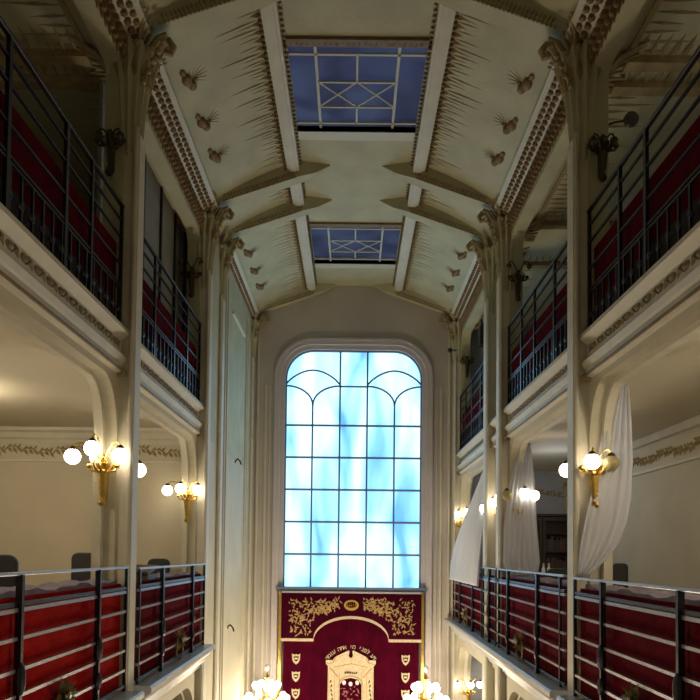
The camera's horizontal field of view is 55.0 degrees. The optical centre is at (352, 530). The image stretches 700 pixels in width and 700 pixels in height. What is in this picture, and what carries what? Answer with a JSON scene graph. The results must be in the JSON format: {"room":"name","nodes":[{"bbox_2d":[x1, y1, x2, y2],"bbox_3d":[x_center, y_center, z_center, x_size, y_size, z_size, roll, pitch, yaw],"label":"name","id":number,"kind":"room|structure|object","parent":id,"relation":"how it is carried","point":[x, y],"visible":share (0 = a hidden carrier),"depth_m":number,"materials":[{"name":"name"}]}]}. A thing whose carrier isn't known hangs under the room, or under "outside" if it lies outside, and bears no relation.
{"room":"house of worship","nodes":[
{"label":"house of worship","id":0,"kind":"room"},
{"bbox_2d":[0,320,161,427],"bbox_3d":[-4.378,-2.012,5.072,3.600,0.320,13.200,1,-2,0],"label":"ceiling","id":1,"kind":"structure","parent":0,"point":[38,389],"depth_m":8.30,"materials":[{"name":"paint"}]},
{"bbox_2d":[96,80,181,325],"bbox_3d":[-2.787,-3.493,9.166,0.070,2.960,3.480,1,-2,0],"label":"wall","id":2,"kind":"structure","parent":1,"relation":"on","point":[162,230],"depth_m":9.65,"materials":[{"name":"beige paint"}]},
{"bbox_2d":[0,0,179,218],"bbox_3d":[-4.295,-5.099,7.191,3.700,0.200,17.220,1,-2,0],"label":"wall","id":3,"kind":"structure","parent":0,"point":[40,27],"depth_m":7.46,"materials":[{"name":"paint"}]},
{"bbox_2d":[0,426,180,585],"bbox_3d":[-4.352,0.058,10.883,3.698,3.410,0.360,1,-2,0],"label":"wall","id":4,"kind":"structure","parent":0,"point":[46,500],"depth_m":10.88,"materials":[{"name":"paint"}]},
{"bbox_2d":[0,0,252,699],"bbox_3d":[-2.531,0.117,7.009,0.340,10.800,17.220,1,-2,0],"label":"wall","id":5,"kind":"structure","parent":0,"point":[102,381],"depth_m":10.34,"materials":[{"name":"beige paint"}]},
{"bbox_2d":[0,202,203,436],"bbox_3d":[-2.409,-1.937,4.557,0.140,0.503,12.175,1,-2,0],"label":"trim","id":6,"kind":"structure","parent":5,"relation":"attached to","point":[29,270],"depth_m":5.79,"materials":[{"name":"beige paint"}]},
{"bbox_2d":[0,16,124,322],"bbox_3d":[-2.436,-2.802,5.345,0.097,1.320,3.390,1,-2,0],"label":"gallery railing","id":7,"kind":"object","parent":6,"relation":"on","point":[33,187],"visible":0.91,"depth_m":5.50,"materials":[{"name":"metal"}]},
{"bbox_2d":[141,236,201,400],"bbox_3d":[-2.438,-2.674,8.998,0.097,1.320,3.280,1,-2,0],"label":"gallery railing","id":8,"kind":"object","parent":6,"relation":"on","point":[161,334],"visible":0.79,"depth_m":8.95,"materials":[{"name":"metal"}]},
{"bbox_2d":[105,644,214,699],"bbox_3d":[-2.329,1.765,4.425,0.380,0.410,12.170,1,-2,0],"label":"trim","id":9,"kind":"structure","parent":5,"relation":"attached to","point":[156,684],"depth_m":8.14,"materials":[{"name":"white paint"}]},
{"bbox_2d":[0,566,128,699],"bbox_3d":[-2.315,0.948,5.224,0.181,1.280,3.410,1,-2,0],"label":"gallery railing","id":10,"kind":"object","parent":9,"relation":"on","point":[60,645],"visible":1,"depth_m":5.46,"materials":[{"name":"fabric"}]},
{"bbox_2d":[134,563,205,684],"bbox_3d":[-2.296,1.085,8.862,0.181,1.260,3.270,1,-2,0],"label":"gallery railing","id":11,"kind":"object","parent":9,"relation":"on","point":[167,610],"visible":0.97,"depth_m":8.46,"materials":[{"name":"metal"}]},
{"bbox_2d":[219,277,249,699],"bbox_3d":[-2.341,0.543,13.413,0.050,10.400,2.650,1,-2,0],"label":"trim","id":12,"kind":"structure","parent":5,"relation":"attached to","point":[227,292],"depth_m":12.43,"materials":[{"name":"beige paint"}]},
{"bbox_2d":[180,232,187,333],"bbox_3d":[-4.363,-3.464,11.056,3.600,3.000,0.260,1,-2,0],"label":"wall","id":13,"kind":"structure","parent":0,"point":[184,236],"depth_m":10.98,"materials":[{"name":"beige paint"}]},
{"bbox_2d":[281,641,419,698],"bbox_3d":[-0.039,3.631,15.588,3.600,4.430,0.130,1,-2,0],"label":"wall niche","id":14,"kind":"object","parent":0,"point":[282,641],"visible":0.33,"depth_m":15.54,"materials":[{"name":"paint"}]},
{"bbox_2d":[250,286,452,699],"bbox_3d":[0.000,0.030,15.749,5.400,11.640,0.360,1,-2,0],"label":"wall","id":15,"kind":"structure","parent":0,"point":[340,311],"depth_m":15.70,"materials":[{"name":"paint"}]},
{"bbox_2d":[270,338,432,699],"bbox_3d":[-0.007,0.686,15.626,3.680,10.320,0.360,1,-2,0],"label":"window","id":16,"kind":"structure","parent":15,"relation":"in","point":[353,454],"depth_m":15.74,"materials":[{"name":"blue glass"}]},
{"bbox_2d":[277,591,423,699],"bbox_3d":[-0.036,3.368,15.373,3.320,3.940,0.147,1,-2,0],"label":"curtain","id":17,"kind":"object","parent":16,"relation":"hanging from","point":[338,645],"visible":1,"depth_m":15.38,"materials":[{"name":"red fabric"}]},
{"bbox_2d":[252,334,450,699],"bbox_3d":[-0.006,0.592,15.519,4.480,10.500,0.060,1,-2,0],"label":"trim","id":18,"kind":"structure","parent":15,"relation":"attached to","point":[449,340],"depth_m":15.53,"materials":[{"name":"beige paint"}]},
{"bbox_2d":[95,0,624,329],"bbox_3d":[0.059,-5.481,7.206,5.320,1.260,17.220,1,-2,0],"label":"ceiling","id":19,"kind":"structure","parent":0,"point":[491,113],"depth_m":9.32,"materials":[{"name":"paint"}]},
{"bbox_2d":[309,222,403,268],"bbox_3d":[0.063,-5.848,13.762,1.960,0.190,2.020,1,-2,0],"label":"window","id":20,"kind":"structure","parent":19,"relation":"attached to","point":[379,242],"depth_m":13.81,"materials":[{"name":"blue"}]},
{"bbox_2d":[283,36,431,140],"bbox_3d":[0.065,-6.007,9.195,1.960,0.190,2.040,1,-2,0],"label":"window","id":21,"kind":"structure","parent":19,"relation":"attached to","point":[367,82],"depth_m":9.13,"materials":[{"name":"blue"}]},
{"bbox_2d":[470,331,562,699],"bbox_3d":[3.696,0.439,15.716,2.400,10.900,0.200,1,-2,0],"label":"wall","id":22,"kind":"structure","parent":0,"point":[546,480],"depth_m":15.66,"materials":[{"name":"beige paint"}]},
{"bbox_2d":[536,489,562,497],"bbox_3d":[3.954,-0.862,15.648,2.108,0.240,0.043,1,-2,0],"label":"trim","id":23,"kind":"structure","parent":22,"relation":"attached to","point":[550,492],"depth_m":15.65,"materials":[{"name":"beige paint"}]},
{"bbox_2d":[458,0,699,699],"bbox_3d":[2.608,0.173,7.009,0.380,10.800,17.220,1,-2,0],"label":"wall","id":24,"kind":"structure","parent":0,"point":[604,388],"depth_m":7.11,"materials":[{"name":"beige paint"}]},
{"bbox_2d":[449,472,482,585],"bbox_3d":[2.326,-0.001,13.607,0.265,2.102,3.361,1,-2,0],"label":"curtain","id":25,"kind":"object","parent":24,"relation":"hanging from","point":[465,560],"visible":0.88,"depth_m":12.87,"materials":[{"name":"white fabric"}]},
{"bbox_2d":[444,618,585,699],"bbox_3d":[2.290,1.900,6.839,0.380,0.410,17.000,1,-2,0],"label":"trim","id":26,"kind":"structure","parent":24,"relation":"attached to","point":[540,685],"depth_m":9.07,"materials":[{"name":"white paint"}]},
{"bbox_2d":[452,567,482,636],"bbox_3d":[2.270,1.313,13.533,0.181,1.230,3.420,1,-2,0],"label":"gallery railing","id":27,"kind":"object","parent":26,"relation":"on","point":[468,606],"visible":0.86,"depth_m":13.23,"materials":[{"name":"metal"}]},
{"bbox_2d":[482,567,497,645],"bbox_3d":[2.282,1.229,11.145,0.140,1.230,1.120,1,-2,0],"label":"gallery railing","id":28,"kind":"object","parent":26,"relation":"on","point":[491,609],"visible":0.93,"depth_m":11.08,"materials":[{"name":"metal"}]},
{"bbox_2d":[497,568,566,686],"bbox_3d":[2.272,1.150,8.876,0.181,1.230,3.300,1,-2,0],"label":"gallery railing","id":29,"kind":"object","parent":26,"relation":"on","point":[534,613],"visible":0.95,"depth_m":8.28,"materials":[{"name":"metal"}]},
{"bbox_2d":[573,577,699,699],"bbox_3d":[2.273,1.028,5.223,0.181,1.220,3.410,1,-2,0],"label":"gallery railing","id":30,"kind":"object","parent":26,"relation":"on","point":[632,648],"visible":1,"depth_m":5.48,"materials":[{"name":"fabric"}]},
{"bbox_2d":[503,443,539,574],"bbox_3d":[2.620,-0.338,10.438,0.573,2.062,0.082,1,-2,0],"label":"curtain","id":31,"kind":"object","parent":24,"relation":"hanging from","point":[521,546],"visible":0.93,"depth_m":10.43,"materials":[{"name":"white fabric"}]},
{"bbox_2d":[456,221,699,474],"bbox_3d":[2.450,-1.802,6.920,0.140,0.503,16.905,1,-2,0],"label":"trim","id":32,"kind":"structure","parent":24,"relation":"attached to","point":[671,285],"depth_m":6.08,"materials":[{"name":"beige paint"}]},
{"bbox_2d":[459,362,483,449],"bbox_3d":[2.493,-2.457,13.685,0.097,1.320,3.380,1,-2,0],"label":"gallery railing","id":33,"kind":"object","parent":32,"relation":"on","point":[472,421],"visible":0.66,"depth_m":13.81,"materials":[{"name":"metal"}]},
{"bbox_2d":[507,240,566,404],"bbox_3d":[2.495,-2.621,8.998,0.097,1.320,3.280,1,-2,0],"label":"gallery railing","id":34,"kind":"object","parent":32,"relation":"on","point":[546,339],"visible":0.78,"depth_m":8.94,"materials":[{"name":"metal"}]},
{"bbox_2d":[586,46,699,327],"bbox_3d":[2.496,-2.748,5.345,0.097,1.320,3.390,1,-2,0],"label":"gallery railing","id":35,"kind":"object","parent":32,"relation":"on","point":[666,207],"visible":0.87,"depth_m":5.63,"materials":[{"name":"fabric"}]},
{"bbox_2d":[578,385,632,575],"bbox_3d":[2.602,-0.520,6.912,0.572,1.983,0.073,1,-2,-5],"label":"curtain","id":36,"kind":"object","parent":24,"relation":"hanging from","point":[604,525],"visible":0.89,"depth_m":6.90,"materials":[{"name":"white fabric"}]},
{"bbox_2d":[475,0,699,330],"bbox_3d":[3.754,-5.012,7.191,2.400,0.200,17.220,1,-2,0],"label":"wall","id":37,"kind":"structure","parent":0,"point":[672,27],"depth_m":7.93,"materials":[{"name":"paint"}]},
{"bbox_2d":[478,319,483,347],"bbox_3d":[2.907,-4.359,14.721,0.320,0.703,0.518,1,-2,0],"label":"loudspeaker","id":38,"kind":"object","parent":37,"relation":"attached to","point":[481,328],"visible":0.39,"depth_m":14.46,"materials":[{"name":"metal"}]},
{"bbox_2d":[529,333,699,470],"bbox_3d":[3.770,-1.853,7.080,2.300,0.320,17.220,1,-2,0],"label":"ceiling","id":39,"kind":"structure","parent":0,"point":[664,394],"depth_m":8.54,"materials":[{"name":"paint"}]},
{"bbox_2d":[563,426,699,595],"bbox_3d":[4.999,0.149,7.011,0.200,10.900,17.220,1,-2,0],"label":"wall","id":40,"kind":"structure","parent":0,"point":[659,544],"depth_m":10.54,"materials":[{"name":"paint"}]},
{"bbox_2d":[559,415,699,495],"bbox_3d":[4.867,-1.392,7.060,0.103,0.580,17.210,1,-2,0],"label":"trim","id":41,"kind":"structure","parent":40,"relation":"attached to","point":[694,422],"depth_m":10.39,"materials":[{"name":"beige paint"}]},
{"bbox_3d":[-0.711,5.634,6.817,11.100,0.200,17.220,1,-2,0],"label":"floor","id":42,"kind":"structure","parent":0,"visible":0},
{"bbox_2d":[65,6,176,690],"bbox_3d":[-2.471,0.077,7.101,1.037,10.889,0.848,1,-2,0],"label":"pillar","id":43,"kind":"structure","parent":42,"relation":"on","point":[134,77],"depth_m":7.09,"materials":[{"name":"beige paint"}]},
{"bbox_2d":[64,434,128,506],"bbox_3d":[-2.622,-0.614,6.879,0.647,0.730,0.302,1,-2,-10],"label":"wall sconce","id":44,"kind":"object","parent":43,"relation":"attached to","point":[92,447],"visible":1,"depth_m":6.87,"materials":[{"name":"gold metal"}]},
{"bbox_2d":[94,128,125,176],"bbox_3d":[-2.537,-3.957,7.041,0.309,0.505,0.224,0,-2,26],"label":"wall sconce","id":45,"kind":"object","parent":43,"relation":"attached to","point":[109,143],"visible":1,"depth_m":7.01,"materials":[{"name":"brown metal"}]},
{"bbox_2d":[90,456,145,476],"bbox_3d":[-2.569,-0.607,7.343,0.600,0.690,0.264,1,-2,-8],"label":"wall sconce","id":46,"kind":"object","parent":43,"relation":"attached to","point":[141,468],"visible":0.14,"depth_m":7.38,"materials":[{"name":"white glass"}]},
{"bbox_2d":[177,194,234,699],"bbox_3d":[-2.473,0.202,10.688,1.037,10.889,0.848,1,-2,0],"label":"pillar","id":47,"kind":"structure","parent":42,"relation":"on","point":[210,230],"depth_m":10.67,"materials":[{"name":"beige paint"}]},
{"bbox_2d":[162,479,202,522],"bbox_3d":[-2.643,-0.458,10.465,0.627,0.669,0.301,1,-2,-10],"label":"wall sconce","id":48,"kind":"object","parent":47,"relation":"attached to","point":[180,488],"visible":1,"depth_m":10.46,"materials":[{"name":"gold metal"}]},
{"bbox_2d":[178,257,203,297],"bbox_3d":[-2.537,-3.992,10.635,0.404,0.625,0.236,1,-2,0],"label":"wall sconce","id":49,"kind":"object","parent":47,"relation":"attached to","point":[191,274],"visible":1,"depth_m":10.60,"materials":[{"name":"brown metal"}]},
{"bbox_2d":[213,227,244,699],"bbox_3d":[-2.473,0.239,11.738,1.037,10.889,0.848,1,-2,0],"label":"pillar","id":50,"kind":"structure","parent":42,"relation":"on","point":[227,249],"depth_m":11.70,"materials":[{"name":"beige paint"}]},
{"bbox_2d":[246,307,269,693],"bbox_3d":[-2.474,0.369,15.466,1.037,10.889,0.848,1,-2,0],"label":"pillar","id":51,"kind":"structure","parent":42,"relation":"on","point":[257,321],"depth_m":15.40,"materials":[{"name":"beige paint"}]},
{"bbox_2d":[439,309,480,699],"bbox_3d":[2.466,0.422,15.466,1.037,10.889,0.848,1,-2,0],"label":"pillar","id":52,"kind":"structure","parent":42,"relation":"on","point":[455,333],"depth_m":15.41,"materials":[{"name":"beige paint"}]},
{"bbox_2d":[454,505,467,530],"bbox_3d":[2.477,-0.146,15.224,0.371,0.849,0.280,1,-2,0],"label":"wall sconce","id":53,"kind":"object","parent":52,"relation":"attached to","point":[458,514],"visible":0.56,"depth_m":15.17,"materials":[{"name":"gold metal"}]},
{"bbox_2d":[460,356,473,377],"bbox_3d":[2.621,-3.740,15.371,0.309,0.505,0.224,0,-2,26],"label":"wall sconce","id":54,"kind":"object","parent":52,"relation":"attached to","point":[466,360],"visible":1,"depth_m":15.34,"materials":[{"name":"brown metal"}]},
{"bbox_2d":[454,678,481,699],"bbox_3d":[2.606,3.671,15.062,0.646,0.750,0.322,0,-2,18],"label":"wall sconce","id":55,"kind":"object","parent":52,"relation":"attached to","point":[457,684],"visible":0.96,"depth_m":15.04,"materials":[{"name":"white glass"}]},
{"bbox_2d":[466,229,529,699],"bbox_3d":[2.467,0.292,11.738,1.037,10.889,0.848,1,-2,0],"label":"pillar","id":56,"kind":"structure","parent":42,"relation":"on","point":[486,258],"depth_m":11.71,"materials":[{"name":"beige paint"}]},
{"bbox_2d":[489,494,495,516],"bbox_3d":[2.558,-0.265,11.516,0.452,0.829,0.300,1,-2,0],"label":"wall sconce","id":57,"kind":"object","parent":56,"relation":"attached to","point":[492,502],"visible":0.21,"depth_m":11.46,"materials":[{"name":"white glass"}]},
{"bbox_2d":[477,197,547,699],"bbox_3d":[2.467,0.255,10.688,1.037,10.889,0.848,1,-2,0],"label":"pillar","id":58,"kind":"structure","parent":42,"relation":"on","point":[500,233],"depth_m":10.68,"materials":[{"name":"beige paint"}]},
{"bbox_2d":[506,261,531,300],"bbox_3d":[2.623,-3.936,10.635,0.404,0.625,0.236,1,-2,0],"label":"wall sconce","id":59,"kind":"object","parent":58,"relation":"attached to","point":[519,278],"visible":1,"depth_m":10.60,"materials":[{"name":"brown metal"}]},
{"bbox_2d":[502,484,539,513],"bbox_3d":[2.620,-0.305,10.487,0.584,0.839,0.262,0,-2,8],"label":"wall sconce","id":60,"kind":"object","parent":58,"relation":"attached to","point":[524,492],"visible":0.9,"depth_m":10.41,"materials":[{"name":"white glass"}]},
{"bbox_2d":[538,11,649,695],"bbox_3d":[2.469,0.130,7.101,1.037,10.889,0.848,1,-2,0],"label":"pillar","id":61,"kind":"structure","parent":42,"relation":"on","point":[580,83],"depth_m":7.10,"materials":[{"name":"beige paint"}]},
{"bbox_2d":[559,460,566,477],"bbox_3d":[2.579,-0.551,7.344,0.605,0.690,0.263,0,-2,8],"label":"wall sconce","id":62,"kind":"object","parent":61,"relation":"attached to","point":[563,468],"visible":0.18,"depth_m":7.39,"materials":[{"name":"white glass"}]},
{"bbox_2d":[578,447,619,507],"bbox_3d":[2.516,-0.532,6.883,0.381,0.619,0.320,1,-2,0],"label":"wall sconce","id":63,"kind":"object","parent":61,"relation":"attached to","point":[592,461],"visible":1,"depth_m":6.82,"materials":[{"name":"gold metal"}]},
{"bbox_2d":[587,133,618,181],"bbox_3d":[2.622,-3.901,7.041,0.309,0.505,0.224,0,-2,26],"label":"wall sconce","id":64,"kind":"object","parent":61,"relation":"attached to","point":[603,146],"visible":1,"depth_m":7.01,"materials":[{"name":"brown metal"}]},
{"bbox_2d":[609,111,638,127],"bbox_3d":[2.850,-4.343,7.136,0.357,0.158,0.087,0,-2,13],"label":"round wall lamp","id":65,"kind":"object","parent":61,"relation":"attached to","point":[630,120],"visible":0.96,"depth_m":7.08,"materials":[{"name":"grey metal"}]},
{"bbox_3d":[-4.328,1.667,4.943,3.780,0.220,13.200,1,-2,0],"label":"floor","id":66,"kind":"structure","parent":0,"visible":0},
{"bbox_2d":[136,565,158,581],"bbox_3d":[-2.611,1.051,8.137,0.400,1.270,0.460,1,-2,0],"label":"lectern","id":67,"kind":"object","parent":66,"relation":"on","point":[145,574],"visible":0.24,"depth_m":8.02,"materials":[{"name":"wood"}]},
{"bbox_2d":[147,558,169,573],"bbox_3d":[-2.962,1.085,10.052,0.340,1.330,0.490,1,-2,0],"label":"chair","id":68,"kind":"object","parent":66,"relation":"on","point":[155,561],"visible":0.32,"depth_m":10.26,"materials":[{"name":"fabric"}]},
{"bbox_3d":[-4.866,1.487,5.700,2.700,0.180,9.500,1,-2,0],"label":"floor","id":69,"kind":"structure","parent":0,"visible":0},
{"bbox_2d":[0,554,18,586],"bbox_3d":[-3.630,0.854,7.088,0.400,1.210,0.490,1,-2,0],"label":"chair","id":70,"kind":"object","parent":69,"relation":"on","point":[8,563],"visible":0.33,"depth_m":6.86,"materials":[{"name":"metal"}]},
{"bbox_2d":[71,552,90,580],"bbox_3d":[-3.810,0.934,9.737,0.340,1.230,0.490,1,-2,0],"label":"chair","id":71,"kind":"object","parent":69,"relation":"on","point":[79,560],"visible":0.23,"depth_m":9.51,"materials":[{"name":"metal"}]},
{"bbox_3d":[3.640,1.823,6.952,2.480,0.220,17.220,1,-2,0],"label":"floor","id":72,"kind":"structure","parent":0,"visible":0},
{"bbox_2d":[525,514,566,577],"bbox_3d":[4.086,0.816,14.642,1.550,2.340,0.380,1,-2,0],"label":"bookcase","id":73,"kind":"object","parent":72,"relation":"on","point":[555,525],"visible":0.17,"depth_m":14.60,"materials":[{"name":"brown wood"}]},
{"bbox_2d":[548,536,553,551],"bbox_3d":[4.319,0.294,14.635,0.053,0.328,0.210,1,-2,0],"label":"book","id":74,"kind":"object","parent":73,"relation":"on","point":[551,538],"visible":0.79,"depth_m":14.53,"materials":[{"name":"brown paper"}]},
{"bbox_2d":[550,558,553,567],"bbox_3d":[4.321,0.752,14.619,0.046,0.310,0.210,1,-2,0],"label":"book","id":75,"kind":"object","parent":73,"relation":"on","point":[551,559],"visible":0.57,"depth_m":14.52,"materials":[{"name":"brown paper"}]},
{"bbox_2d":[554,537,557,551],"bbox_3d":[4.430,0.300,14.635,0.041,0.317,0.210,1,-2,0],"label":"book","id":76,"kind":"object","parent":73,"relation":"on","point":[555,538],"visible":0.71,"depth_m":14.53,"materials":[{"name":"brown paper"}]},
{"bbox_2d":[558,537,561,551],"bbox_3d":[4.509,0.305,14.635,0.037,0.310,0.210,1,-2,0],"label":"book","id":77,"kind":"object","parent":73,"relation":"on","point":[559,538],"visible":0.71,"depth_m":14.53,"materials":[{"name":"brown fabric"}]},
{"bbox_2d":[562,539,564,551],"bbox_3d":[4.558,0.323,14.634,0.052,0.275,0.210,1,-2,0],"label":"book","id":78,"kind":"object","parent":73,"relation":"on","point":[563,540],"visible":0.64,"depth_m":14.53,"materials":[{"name":"brown fabric"}]},
{"bbox_2d":[562,558,566,569],"bbox_3d":[4.613,0.752,14.619,0.041,0.316,0.210,1,-2,0],"label":"book","id":79,"kind":"object","parent":73,"relation":"on","point":[563,559],"visible":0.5,"depth_m":14.52,"materials":[{"name":"paper"}]},
{"bbox_2d":[546,568,566,579],"bbox_3d":[3.037,1.194,10.181,0.320,1.250,0.490,1,-2,0],"label":"chair","id":80,"kind":"object","parent":72,"relation":"on","point":[552,570],"visible":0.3,"depth_m":9.96,"materials":[{"name":"fabric"}]},
{"bbox_2d":[613,563,627,587],"bbox_3d":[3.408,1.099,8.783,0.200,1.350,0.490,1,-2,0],"label":"chair","id":81,"kind":"object","parent":72,"relation":"on","point":[620,570],"visible":0.34,"depth_m":8.56,"materials":[{"name":"metal"}]},
{"bbox_3d":[-0.060,5.543,14.025,4.200,0.500,2.620,1,-2,0],"label":"floor","id":82,"kind":"structure","parent":0,"visible":0},
{"bbox_2d":[243,664,289,699],"bbox_3d":[-1.811,4.058,14.266,0.961,2.447,0.977,1,-2,0],"label":"candelabrum","id":83,"kind":"object","parent":82,"relation":"on","point":[267,685],"visible":1,"depth_m":14.26,"materials":[{"name":"white glass"}]},
{"bbox_2d":[403,666,448,699],"bbox_3d":[1.569,4.094,14.266,0.961,2.447,0.977,1,-2,0],"label":"candelabrum","id":84,"kind":"object","parent":82,"relation":"on","point":[417,686],"visible":1,"depth_m":14.26,"materials":[{"name":"white glass"}]},
{"bbox_3d":[-2.591,1.040,5.226,0.340,1.090,3.320,1,-2,0],"label":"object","id":85,"kind":"object","parent":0,"visible":0},
{"bbox_2d":[0,579,116,598],"bbox_3d":[-2.595,0.462,5.246,0.360,0.063,3.320,1,-2,0],"label":"draped cloth","id":86,"kind":"object","parent":85,"relation":"on","point":[5,592],"visible":0.8,"depth_m":5.61,"materials":[{"name":"white fabric"}]},
{"bbox_3d":[-2.573,1.192,9.438,0.340,1.080,2.050,1,-2,0],"label":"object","id":87,"kind":"object","parent":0,"visible":0},
{"bbox_2d":[156,571,197,578],"bbox_3d":[-2.577,0.620,9.458,0.360,0.062,2.050,1,-2,0],"label":"draped cloth","id":88,"kind":"object","parent":87,"relation":"on","point":[176,573],"visible":0.48,"depth_m":9.47,"materials":[{"name":"white fabric"}]},
{"bbox_3d":[2.548,1.095,5.216,0.340,1.090,3.300,1,-2,0],"label":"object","id":89,"kind":"object","parent":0,"visible":0},
{"bbox_2d":[585,584,699,605],"bbox_3d":[2.564,0.518,5.236,0.360,0.062,3.300,1,-2,0],"label":"draped cloth","id":90,"kind":"object","parent":89,"relation":"on","point":[690,599],"visible":0.84,"depth_m":5.59,"materials":[{"name":"white fabric"}]},
{"bbox_3d":[2.547,1.228,8.864,0.340,1.080,3.200,1,-2,0],"label":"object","id":91,"kind":"object","parent":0,"visible":0},
{"bbox_2d":[510,575,566,585],"bbox_3d":[2.563,0.656,8.883,0.360,0.060,3.200,1,-2,0],"label":"draped cloth","id":92,"kind":"object","parent":91,"relation":"on","point":[549,580],"visible":0.52,"depth_m":8.95,"materials":[{"name":"white fabric"}]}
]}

